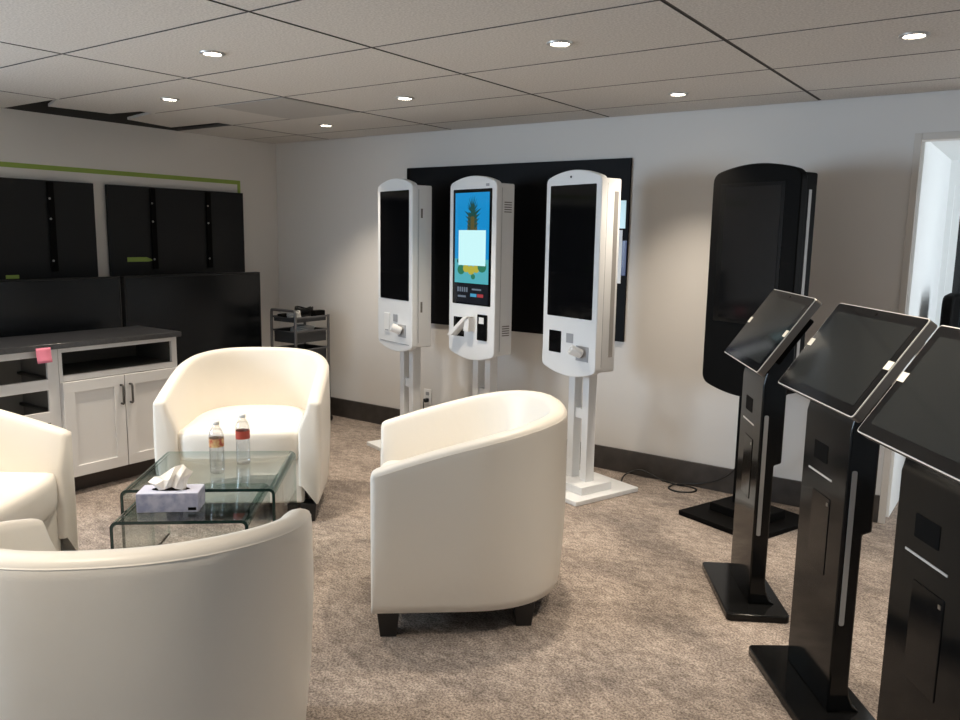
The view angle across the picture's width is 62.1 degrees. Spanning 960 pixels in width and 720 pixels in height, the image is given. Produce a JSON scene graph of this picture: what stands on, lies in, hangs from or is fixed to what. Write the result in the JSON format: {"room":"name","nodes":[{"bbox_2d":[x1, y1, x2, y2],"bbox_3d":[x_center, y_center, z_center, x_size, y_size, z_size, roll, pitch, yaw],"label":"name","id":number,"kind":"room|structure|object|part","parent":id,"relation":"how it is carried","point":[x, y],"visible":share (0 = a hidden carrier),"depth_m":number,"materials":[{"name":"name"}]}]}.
{"room":"kiosk showroom","nodes":[
{"label":"kiosk showroom","id":0,"kind":"room"},
{"bbox_2d":[0,108,279,346],"bbox_3d":[-4.145,-0.241,3.564,0.120,2.225,8.440,7,11,35],"label":"wall","id":1,"kind":"structure","parent":0,"point":[27,137],"depth_m":5.78,"materials":[{"name":"white paint"}]},
{"bbox_2d":[0,177,97,279],"bbox_3d":[-2.959,-0.820,4.992,0.072,0.630,1.133,7,11,35],"label":"wall display","id":2,"kind":"object","parent":1,"relation":"attached to","point":[48,228],"visible":1,"depth_m":5.17,"materials":[{"name":"black"}]},
{"bbox_2d":[6,275,18,278],"bbox_3d":[-2.949,-0.524,5.032,0.002,0.024,0.080,7,11,35],"label":"tape","id":3,"kind":"object","parent":2,"relation":"attached to","point":[7,276],"visible":1,"depth_m":5.03,"materials":[{"name":"green"}]},
{"bbox_3d":[-2.784,-0.866,5.195,0.016,0.575,0.040,7,11,35],"label":"mount rail","id":4,"kind":"part","parent":2,"relation":"part of","materials":[{"name":"black metal"}]},
{"bbox_2d":[0,161,239,192],"bbox_3d":[-2.747,-1.230,5.284,0.002,0.099,2.823,7,11,35],"label":"tape","id":5,"kind":"object","parent":1,"relation":"attached to","point":[2,164],"visible":1,"depth_m":5.56,"materials":[{"name":"green"}]},
{"bbox_2d":[6,100,272,143],"bbox_3d":[-4.124,-1.536,3.364,0.120,0.395,8.440,7,11,35],"label":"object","id":6,"kind":"structure","parent":1,"relation":"attached to","point":[39,107],"depth_m":5.38,"materials":[{"name":"grey"}]},
{"bbox_2d":[105,184,244,275],"bbox_3d":[-2.246,-0.962,5.988,0.072,0.630,1.142,7,11,35],"label":"wall display","id":7,"kind":"object","parent":1,"relation":"attached to","point":[182,231],"visible":0.94,"depth_m":5.92,"materials":[{"name":"black"}]},
{"bbox_2d":[127,257,151,261],"bbox_3d":[-2.436,-0.723,5.732,0.002,0.032,0.210,7,11,35],"label":"tape","id":8,"kind":"object","parent":7,"relation":"attached to","point":[129,259],"visible":1,"depth_m":5.71,"materials":[{"name":"green"}]},
{"bbox_3d":[-2.364,-0.950,5.783,0.016,0.575,0.040,7,11,35],"label":"mount rail","id":9,"kind":"part","parent":7,"relation":"part of","materials":[{"name":"black metal"}]},
{"bbox_3d":[-2.092,-1.004,6.163,0.016,0.575,0.040,7,11,35],"label":"mount rail","id":10,"kind":"part","parent":7,"relation":"part of","materials":[{"name":"black metal"}]},
{"bbox_2d":[0,0,959,143],"bbox_3d":[-0.982,-0.957,1.194,7.588,0.015,8.182,7,11,35],"label":"ceiling","id":11,"kind":"structure","parent":0,"point":[625,57],"depth_m":3.31,"materials":[{"name":"tile"}]},
{"bbox_2d":[160,97,179,101],"bbox_3d":[-1.749,-1.468,4.496,0.104,0.007,0.104,7,11,35],"label":"recessed light","id":12,"kind":"object","parent":11,"relation":"in","point":[162,98],"visible":1,"depth_m":4.48,"materials":[{"name":"grey"}]},
{"bbox_2d":[199,50,224,56],"bbox_3d":[-1.117,-1.277,3.328,0.104,0.007,0.104,7,11,35],"label":"recessed light","id":13,"kind":"object","parent":11,"relation":"in","point":[210,53],"visible":1,"depth_m":3.31,"materials":[{"name":"grey"}]},
{"bbox_2d":[214,97,358,118],"bbox_3d":[-1.155,-1.505,4.788,0.600,0.004,0.592,7,11,35],"label":"tile","id":14,"kind":"object","parent":11,"relation":"in","point":[282,107],"visible":1,"depth_m":4.75,"materials":[{"name":"white tile"}]},
{"bbox_2d":[318,124,333,126],"bbox_3d":[-1.055,-1.607,5.465,0.104,0.007,0.104,7,11,35],"label":"recessed light","id":15,"kind":"object","parent":11,"relation":"in","point":[322,125],"visible":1,"depth_m":5.45,"materials":[{"name":"grey"}]},
{"bbox_2d":[395,96,413,100],"bbox_3d":[-0.408,-1.421,4.336,0.104,0.007,0.104,7,11,35],"label":"recessed light","id":16,"kind":"object","parent":11,"relation":"in","point":[406,98],"visible":1,"depth_m":4.32,"materials":[{"name":"grey"}]},
{"bbox_2d":[0,0,820,129],"bbox_3d":[-0.978,-0.960,1.195,7.600,0.014,8.200,7,11,35],"label":"grid","id":17,"kind":"object","parent":11,"relation":"attached to","point":[665,1],"visible":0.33,"depth_m":3.39,"materials":[{"name":"grey metal"}]},
{"bbox_2d":[48,99,139,113],"bbox_3d":[-2.404,-1.555,4.891,0.325,0.016,0.530,6,10,35],"label":"tile","id":18,"kind":"structure","parent":17,"relation":"attached to","point":[58,103],"depth_m":4.88,"materials":[{"name":"white tile"}]},
{"bbox_2d":[127,112,214,126],"bbox_3d":[-2.136,-1.632,5.418,0.505,0.016,0.500,6,10,35],"label":"tile","id":19,"kind":"structure","parent":17,"relation":"attached to","point":[151,118],"depth_m":5.40,"materials":[{"name":"white tile"}]},
{"bbox_2d":[547,40,572,47],"bbox_3d":[0.307,-1.213,3.061,0.104,0.007,0.104,7,11,35],"label":"recessed light","id":20,"kind":"object","parent":11,"relation":"in","point":[554,43],"visible":1,"depth_m":3.05,"materials":[{"name":"grey"}]},
{"bbox_2d":[668,92,687,96],"bbox_3d":[1.013,-1.359,4.082,0.104,0.007,0.104,7,11,35],"label":"recessed light","id":21,"kind":"object","parent":11,"relation":"in","point":[674,94],"visible":1,"depth_m":4.07,"materials":[{"name":"grey"}]},
{"bbox_2d":[898,31,930,39],"bbox_3d":[1.555,-1.161,2.857,0.104,0.007,0.104,7,11,35],"label":"recessed light","id":22,"kind":"object","parent":11,"relation":"in","point":[914,35],"visible":1,"depth_m":2.85,"materials":[{"name":"grey"}]},
{"bbox_2d":[75,415,898,719],"bbox_3d":[-0.125,1.121,2.788,7.840,0.100,11.520,7,11,35],"label":"floor","id":23,"kind":"structure","parent":0,"point":[632,625],"depth_m":3.12,"materials":[{"name":"carpet"}]},
{"bbox_2d":[0,349,61,427],"bbox_3d":[-2.708,0.379,4.222,0.400,0.845,0.782,7,11,35],"label":"base cabinet","id":24,"kind":"object","parent":23,"relation":"on","point":[28,388],"visible":0.38,"depth_m":4.43,"materials":[{"name":"white wood"}]},
{"bbox_2d":[0,326,180,354],"bbox_3d":[-2.496,-0.095,4.442,0.470,0.030,1.572,7,11,35],"label":"countertop","id":25,"kind":"structure","parent":24,"relation":"on","point":[27,343],"depth_m":4.58,"materials":[{"name":"grey stone"}]},
{"bbox_2d":[36,347,52,363],"bbox_3d":[-2.331,-0.024,4.266,0.013,0.080,0.078,7,11,35],"label":"sticky note","id":26,"kind":"object","parent":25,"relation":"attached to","point":[43,355],"visible":1,"depth_m":4.27,"materials":[{"name":"pink paper"}]},
{"bbox_2d":[0,409,77,550],"bbox_3d":[-2.120,0.585,3.028,0.792,0.821,0.843,1,9,0],"label":"armchair","id":27,"kind":"object","parent":23,"relation":"on","point":[37,481],"visible":0.75,"depth_m":3.32,"materials":[{"name":"beige leather"}]},
{"bbox_2d":[0,472,57,521],"bbox_3d":[-2.062,0.579,3.027,0.675,0.175,0.609,1,9,0],"label":"seat cushion","id":28,"kind":"object","parent":27,"relation":"on","point":[23,495],"depth_m":3.12,"materials":[{"name":"beige leather"}]},
{"bbox_2d":[0,276,121,337],"bbox_3d":[-2.752,0.093,4.952,0.340,1.185,1.125,7,11,35],"label":"display","id":29,"kind":"object","parent":23,"relation":"on","point":[50,305],"visible":0.32,"depth_m":4.99,"materials":[{"name":"black"}]},
{"bbox_2d":[57,337,176,490],"bbox_3d":[-2.247,0.294,4.821,0.454,0.845,0.732,7,11,35],"label":"base cabinet","id":30,"kind":"object","parent":23,"relation":"on","point":[108,392],"visible":0.62,"depth_m":4.69,"materials":[{"name":"white wood"}]},
{"bbox_3d":[-2.203,0.375,4.576,0.020,0.544,0.357,7,11,35],"label":"door","id":31,"kind":"part","parent":30,"relation":"part of","materials":[{"name":"white wood"}]},
{"bbox_3d":[-2.089,0.202,4.662,0.032,0.123,0.013,7,11,35],"label":"handle","id":32,"kind":"part","parent":30,"relation":"part of","materials":[{"name":"grey metal"}]},
{"bbox_3d":[-2.056,0.195,4.708,0.032,0.123,0.013,7,11,35],"label":"handle","id":33,"kind":"part","parent":30,"relation":"part of","materials":[{"name":"grey metal"}]},
{"bbox_3d":[-1.993,0.333,4.869,0.020,0.544,0.357,7,11,35],"label":"door","id":34,"kind":"part","parent":30,"relation":"part of","materials":[{"name":"white wood"}]},
{"bbox_2d":[0,508,313,719],"bbox_3d":[-0.877,0.752,2.076,0.843,0.821,0.792,-1,9,-9],"label":"armchair","id":35,"kind":"object","parent":23,"relation":"on","point":[219,627],"visible":1,"depth_m":1.70,"materials":[{"name":"beige leather"}]},
{"bbox_2d":[109,483,268,548],"bbox_3d":[-1.202,0.775,3.390,0.530,0.365,0.480,0,9,-5],"label":"glass table","id":36,"kind":"object","parent":23,"relation":"on","point":[257,501],"visible":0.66,"depth_m":3.15,"materials":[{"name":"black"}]},
{"bbox_2d":[136,464,204,512],"bbox_3d":[-1.265,0.516,3.262,0.242,0.182,0.121,0,9,-6],"label":"tissue box","id":37,"kind":"object","parent":36,"relation":"on","point":[170,491],"visible":1,"depth_m":3.23,"materials":[{"name":"grey"}]},
{"bbox_3d":[-1.265,0.528,3.265,0.239,0.002,0.117,0,9,-6],"label":"lid panel","id":38,"kind":"part","parent":37,"relation":"part of","materials":[{"name":"grey cardboard"}]},
{"bbox_2d":[120,272,261,365],"bbox_3d":[-2.083,-0.040,5.887,0.340,1.185,1.136,7,11,35],"label":"display","id":39,"kind":"object","parent":23,"relation":"on","point":[211,311],"visible":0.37,"depth_m":5.82,"materials":[{"name":"black"}]},
{"bbox_2d":[120,451,295,547],"bbox_3d":[-1.210,0.703,3.671,0.635,0.420,0.600,0,9,-5],"label":"glass table","id":40,"kind":"object","parent":23,"relation":"on","point":[273,488],"visible":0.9,"depth_m":3.39,"materials":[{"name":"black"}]},
{"bbox_2d":[208,420,224,473],"bbox_3d":[-1.175,0.388,3.556,0.066,0.238,0.066,4,9,18],"label":"water bottle","id":41,"kind":"object","parent":40,"relation":"on","point":[214,441],"visible":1,"depth_m":3.53,"materials":[{"name":"white"}]},
{"bbox_2d":[235,413,250,464],"bbox_3d":[-1.101,0.367,3.701,0.066,0.238,0.066,7,11,35],"label":"water bottle","id":42,"kind":"object","parent":40,"relation":"on","point":[243,433],"visible":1,"depth_m":3.68,"materials":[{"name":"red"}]},
{"bbox_2d":[153,347,330,520],"bbox_3d":[-1.256,0.383,4.424,0.843,0.821,0.792,0,9,-4],"label":"armchair","id":43,"kind":"object","parent":23,"relation":"on","point":[283,393],"visible":0.92,"depth_m":4.14,"materials":[{"name":"beige leather"}]},
{"bbox_3d":[-1.585,0.786,4.143,0.082,0.100,0.082,0,9,-4],"label":"leg","id":44,"kind":"part","parent":43,"relation":"part of","materials":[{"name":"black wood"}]},
{"bbox_2d":[178,405,304,461],"bbox_3d":[-1.252,0.386,4.365,0.609,0.175,0.675,0,9,-4],"label":"seat cushion","id":45,"kind":"object","parent":43,"relation":"on","point":[276,431],"depth_m":4.07,"materials":[{"name":"beige leather"}]},
{"bbox_3d":[-0.895,0.790,4.192,0.082,0.100,0.082,0,9,-4],"label":"leg","id":46,"kind":"part","parent":43,"relation":"part of","materials":[{"name":"black wood"}]},
{"bbox_2d":[270,306,332,419],"bbox_3d":[-1.415,0.038,6.305,0.326,0.924,0.364,7,11,35],"label":"utility cart","id":47,"kind":"object","parent":23,"relation":"on","point":[284,334],"depth_m":6.20,"materials":[{"name":"grey metal"}]},
{"bbox_3d":[-1.623,0.049,6.245,0.021,0.805,0.022,7,11,35],"label":"post","id":48,"kind":"part","parent":47,"relation":"part of","materials":[{"name":"grey metal"}]},
{"bbox_2d":[277,313,286,316],"bbox_3d":[-1.520,-0.339,6.231,0.060,0.050,0.115,7,11,35],"label":"power adapter","id":49,"kind":"object","parent":47,"relation":"on","point":[279,314],"visible":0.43,"depth_m":6.18,"materials":[{"name":"black plastic"}]},
{"bbox_3d":[-1.506,-0.358,6.103,0.291,0.067,0.022,7,11,35],"label":"push handle","id":50,"kind":"part","parent":47,"relation":"part of","materials":[{"name":"grey metal"}]},
{"bbox_3d":[-1.435,-0.346,6.160,0.106,0.082,0.126,7,11,35],"label":"cable coil","id":51,"kind":"part","parent":47,"relation":"part of","materials":[{"name":"grey plastic"}]},
{"bbox_3d":[-1.403,0.076,6.091,0.021,0.805,0.022,7,11,35],"label":"post","id":52,"kind":"part","parent":47,"relation":"part of","materials":[{"name":"grey metal"}]},
{"bbox_2d":[274,328,325,343],"bbox_3d":[-1.411,-0.197,6.268,0.244,0.090,0.314,7,11,35],"label":"tray","id":53,"kind":"object","parent":47,"relation":"on","point":[285,335],"depth_m":6.17,"materials":[{"name":"grey plastic"}]},
{"bbox_2d":[274,317,325,322],"bbox_3d":[-1.409,-0.328,6.248,0.244,0.035,0.314,7,11,35],"label":"tray","id":54,"kind":"object","parent":47,"relation":"on","point":[283,319],"depth_m":6.13,"materials":[{"name":"grey metal"}]},
{"bbox_3d":[-1.390,-0.223,6.287,0.189,0.120,0.219,7,11,35],"label":"cable coil","id":55,"kind":"part","parent":47,"relation":"part of","materials":[{"name":"grey plastic"}]},
{"bbox_3d":[-1.390,-0.381,6.326,0.147,0.101,0.177,7,11,35],"label":"cable coil","id":56,"kind":"part","parent":47,"relation":"part of","materials":[{"name":"black plastic"}]},
{"bbox_2d":[287,344,325,358],"bbox_3d":[-1.414,-0.044,6.292,0.244,0.110,0.314,7,11,35],"label":"tray","id":57,"kind":"object","parent":47,"relation":"on","point":[319,349],"depth_m":6.35,"materials":[{"name":"grey"}]},
{"bbox_2d":[311,310,324,315],"bbox_3d":[-1.271,-0.356,6.285,0.060,0.075,0.115,7,11,35],"label":"power adapter","id":58,"kind":"object","parent":47,"relation":"on","point":[313,312],"visible":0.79,"depth_m":6.24,"materials":[{"name":"black plastic"}]},
{"bbox_3d":[-1.207,0.037,6.366,0.021,0.805,0.022,7,11,35],"label":"post","id":59,"kind":"part","parent":47,"relation":"part of","materials":[{"name":"grey metal"}]},
{"bbox_2d":[367,178,431,450],"bbox_3d":[-0.463,-0.299,5.528,0.500,1.859,0.451,-6,11,-36],"label":"kiosk","id":60,"kind":"object","parent":23,"relation":"on","point":[404,206],"visible":0.9,"depth_m":5.33,"materials":[{"name":"white"}]},
{"bbox_3d":[-0.478,0.605,5.668,0.500,0.028,0.440,-6,11,-36],"label":"plate","id":61,"kind":"part","parent":60,"relation":"part of","materials":[{"name":"white"}]},
{"bbox_3d":[-0.525,0.180,5.637,0.065,0.725,0.052,-6,11,-36],"label":"post","id":62,"kind":"part","parent":60,"relation":"part of","materials":[{"name":"white metal"}]},
{"bbox_3d":[-0.454,0.196,5.542,0.065,0.725,0.052,-6,11,-36],"label":"post","id":63,"kind":"part","parent":60,"relation":"part of","materials":[{"name":"white metal"}]},
{"bbox_2d":[370,390,566,636],"bbox_3d":[-0.049,0.574,3.316,0.792,0.821,0.843,0,9,-4],"label":"armchair","id":64,"kind":"object","parent":23,"relation":"on","point":[468,494],"visible":1,"depth_m":2.93,"materials":[{"name":"beige leather"}]},
{"bbox_3d":[-0.345,0.982,3.007,0.082,0.100,0.082,0,9,-4],"label":"leg","id":65,"kind":"part","parent":64,"relation":"part of","materials":[{"name":"black wood"}]},
{"bbox_2d":[381,460,400,466],"bbox_3d":[-0.107,0.567,3.310,0.675,0.175,0.609,0,9,-4],"label":"seat cushion","id":66,"kind":"object","parent":64,"relation":"on","point":[383,462],"depth_m":3.55,"materials":[{"name":"beige leather"}]},
{"bbox_3d":[0.167,0.975,3.107,0.082,0.100,0.082,0,9,-4],"label":"leg","id":67,"kind":"part","parent":64,"relation":"part of","materials":[{"name":"black wood"}]},
{"bbox_2d":[447,176,514,395],"bbox_3d":[0.055,-0.240,5.195,0.500,1.859,0.451,-7,12,-40],"label":"kiosk","id":68,"kind":"object","parent":23,"relation":"on","point":[481,207],"visible":0.9,"depth_m":5.00,"materials":[{"name":"white"}]},
{"bbox_3d":[-0.009,0.241,5.301,0.065,0.725,0.052,-7,12,-40],"label":"post","id":69,"kind":"part","parent":68,"relation":"part of","materials":[{"name":"white metal"}]},
{"bbox_3d":[0.069,0.256,5.211,0.065,0.725,0.052,-7,12,-40],"label":"post","id":70,"kind":"part","parent":68,"relation":"part of","materials":[{"name":"white metal"}]},
{"bbox_2d":[542,170,637,506],"bbox_3d":[0.625,-0.144,4.639,0.500,1.859,0.451,-5,11,-35],"label":"kiosk","id":71,"kind":"object","parent":23,"relation":"on","point":[583,212],"visible":0.99,"depth_m":4.49,"materials":[{"name":"white metal"}]},
{"bbox_3d":[0.564,0.336,4.749,0.065,0.725,0.052,-5,11,-35],"label":"post","id":72,"kind":"part","parent":71,"relation":"part of","materials":[{"name":"white metal"}]},
{"bbox_3d":[0.634,0.351,4.653,0.065,0.725,0.052,-5,11,-35],"label":"post","id":73,"kind":"part","parent":71,"relation":"part of","materials":[{"name":"white metal"}]},
{"bbox_3d":[0.611,0.760,4.779,0.500,0.028,0.440,-5,11,-35],"label":"plate","id":74,"kind":"part","parent":71,"relation":"part of","materials":[{"name":"white metal"}]},
{"bbox_2d":[621,468,734,492],"bbox_3d":[1.216,0.588,4.732,0.837,0.403,0.229,9,12,42],"label":"cable","id":75,"kind":"object","parent":23,"relation":"on","point":[732,471],"visible":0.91,"depth_m":4.84,"materials":[{"name":"black rubber"}]},
{"bbox_2d":[679,163,817,537],"bbox_3d":[1.446,-0.062,4.165,0.505,1.868,0.518,-5,11,-35],"label":"kiosk","id":76,"kind":"object","parent":23,"relation":"on","point":[762,223],"visible":0.6,"depth_m":4.06,"materials":[{"name":"black metal"}]},
{"bbox_3d":[1.423,0.419,4.297,0.065,0.725,0.052,-5,11,-35],"label":"post","id":77,"kind":"part","parent":76,"relation":"part of","materials":[{"name":"black metal"}]},
{"bbox_3d":[1.431,0.847,4.305,0.505,0.028,0.490,-5,11,-35],"label":"plate","id":78,"kind":"part","parent":76,"relation":"part of","materials":[{"name":"black metal"}]},
{"bbox_3d":[1.356,-0.537,4.042,0.003,0.709,0.382,-5,11,-35],"label":"screen frame","id":79,"kind":"part","parent":76,"relation":"part of","materials":[{"name":"black glass"}]},
{"bbox_2d":[702,289,821,623],"bbox_3d":[1.143,0.363,3.300,0.275,1.282,0.553,2,9,4],"label":"kiosk","id":80,"kind":"object","parent":23,"relation":"on","point":[765,345],"visible":1,"depth_m":3.20,"materials":[{"name":"black metal"}]},
{"bbox_3d":[1.118,0.981,3.397,0.245,0.030,0.520,2,9,4],"label":"plate","id":81,"kind":"part","parent":80,"relation":"part of","materials":[{"name":"black metal"}]},
{"bbox_3d":[1.108,0.437,3.313,0.004,0.250,0.126,2,9,4],"label":"service door","id":82,"kind":"part","parent":80,"relation":"part of","materials":[{"name":"black metal"}]},
{"bbox_3d":[1.156,-0.131,3.224,0.194,0.278,0.546,2,9,4],"label":"bezel glass","id":83,"kind":"part","parent":80,"relation":"part of","materials":[{"name":"black glass"}]},
{"bbox_3d":[1.169,-0.121,3.224,0.215,0.295,0.552,2,9,4],"label":"screen frame","id":84,"kind":"part","parent":80,"relation":"part of","materials":[{"name":"grey metal"}]},
{"bbox_2d":[748,303,936,719],"bbox_3d":[1.126,0.476,2.564,0.275,1.282,0.553,1,9,-1],"label":"kiosk","id":85,"kind":"object","parent":23,"relation":"on","point":[855,357],"visible":0.98,"depth_m":2.49,"materials":[{"name":"black metal"}]},
{"bbox_3d":[1.101,1.095,2.659,0.245,0.030,0.520,1,9,-1],"label":"plate","id":86,"kind":"part","parent":85,"relation":"part of","materials":[{"name":"black metal"}]},
{"bbox_3d":[1.092,0.551,2.574,0.004,0.250,0.126,1,9,-1],"label":"service door","id":87,"kind":"part","parent":85,"relation":"part of","materials":[{"name":"black metal"}]},
{"bbox_3d":[1.139,-0.017,2.487,0.194,0.278,0.546,1,9,-1],"label":"bezel glass","id":88,"kind":"part","parent":85,"relation":"part of","materials":[{"name":"black glass"}]},
{"bbox_3d":[1.152,-0.008,2.489,0.215,0.295,0.552,1,9,-1],"label":"screen frame","id":89,"kind":"part","parent":85,"relation":"part of","materials":[{"name":"grey metal"}]},
{"bbox_2d":[858,325,959,719],"bbox_3d":[1.077,0.583,1.867,0.275,1.282,0.553,1,9,-2],"label":"kiosk","id":90,"kind":"object","parent":23,"relation":"on","point":[917,418],"visible":1,"depth_m":1.89,"materials":[{"name":"black metal"}]},
{"bbox_3d":[1.090,0.090,1.791,0.194,0.278,0.546,1,9,-2],"label":"bezel glass","id":91,"kind":"part","parent":90,"relation":"part of","materials":[{"name":"black glass"}]},
{"bbox_3d":[1.103,0.099,1.793,0.215,0.295,0.552,1,9,-2],"label":"screen frame","id":92,"kind":"part","parent":90,"relation":"part of","materials":[{"name":"grey metal"}]},
{"bbox_3d":[1.042,0.658,1.876,0.004,0.250,0.126,1,9,-2],"label":"service door","id":93,"kind":"part","parent":90,"relation":"part of","materials":[{"name":"black metal"}]},
{"bbox_2d":[939,293,959,326],"bbox_3d":[2.932,0.230,4.611,0.538,1.198,0.590,7,11,35],"label":"office chair","id":94,"kind":"object","parent":23,"relation":"on","point":[950,307],"visible":0.14,"depth_m":4.51,"materials":[{"name":"black"}]},
{"bbox_2d":[276,90,959,506],"bbox_3d":[1.412,-0.526,4.696,7.840,2.620,0.120,7,11,35],"label":"wall","id":95,"kind":"structure","parent":0,"point":[656,398],"depth_m":4.87,"materials":[{"name":"white paint"}]},
{"bbox_2d":[424,389,431,404],"bbox_3d":[-0.395,0.277,6.025,0.072,0.116,0.008,7,11,35],"label":"wall outlet","id":96,"kind":"object","parent":95,"relation":"attached to","point":[427,392],"visible":0.94,"depth_m":6.02,"materials":[{"name":"white plastic"}]},
{"bbox_2d":[423,398,428,408],"bbox_3d":[-0.340,0.447,5.899,0.059,0.274,0.340,-4,10,-31],"label":"cord","id":97,"kind":"object","parent":96,"relation":"attached to","point":[425,400],"visible":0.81,"depth_m":6.00,"materials":[{"name":"black plastic"}]},
{"bbox_2d":[407,158,631,341],"bbox_3d":[0.187,-0.763,5.451,1.784,1.130,0.022,7,11,35],"label":"wall panel","id":98,"kind":"object","parent":95,"relation":"attached to","point":[530,180],"visible":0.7,"depth_m":5.37,"materials":[{"name":"black"}]},
{"bbox_2d":[617,230,622,283],"bbox_3d":[0.852,-0.644,4.979,0.070,0.330,0.002,7,11,35],"label":"paper sheet","id":99,"kind":"object","parent":98,"relation":"attached to","point":[620,231],"visible":0.36,"depth_m":4.96,"materials":[{"name":"white paper"}]},
{"bbox_2d":[331,397,879,522],"bbox_3d":[0.202,0.560,5.633,4.750,0.150,0.016,7,11,35],"label":"baseboard","id":100,"kind":"structure","parent":95,"relation":"attached to","point":[785,491],"depth_m":4.98,"materials":[{"name":"brown wood"}]},
{"bbox_2d":[877,131,959,523],"bbox_3d":[2.843,-0.043,3.658,1.685,2.030,0.014,7,11,35],"label":"trim","id":101,"kind":"structure","parent":95,"relation":"attached to","point":[919,137],"depth_m":4.05,"materials":[{"name":"grey paint"}]},
{"bbox_2d":[886,142,951,516],"bbox_3d":[2.595,-0.353,4.753,0.100,2.300,1.300,7,11,35],"label":"doorway","id":102,"kind":"structure","parent":0,"point":[935,166],"depth_m":4.51,"materials":[{"name":"white paint"}]},
{"bbox_2d":[931,140,959,159],"bbox_3d":[3.378,-1.178,4.149,1.900,0.100,1.420,7,11,35],"label":"ceiling","id":103,"kind":"structure","parent":0,"point":[951,149],"depth_m":4.46,"materials":[{"name":"white paint"}]},
{"bbox_2d":[934,160,959,331],"bbox_3d":[3.740,-0.344,4.814,1.900,2.300,0.120,7,11,35],"label":"wall","id":104,"kind":"structure","parent":0,"point":[954,180],"depth_m":5.18,"materials":[{"name":"white paint"}]},
{"bbox_2d":[944,186,959,327],"bbox_3d":[3.500,-0.184,4.996,1.065,1.800,0.060,7,11,35],"label":"window","id":105,"kind":"structure","parent":104,"relation":"in","point":[952,283],"depth_m":5.20,"materials":[{"name":"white glass"}]}
]}

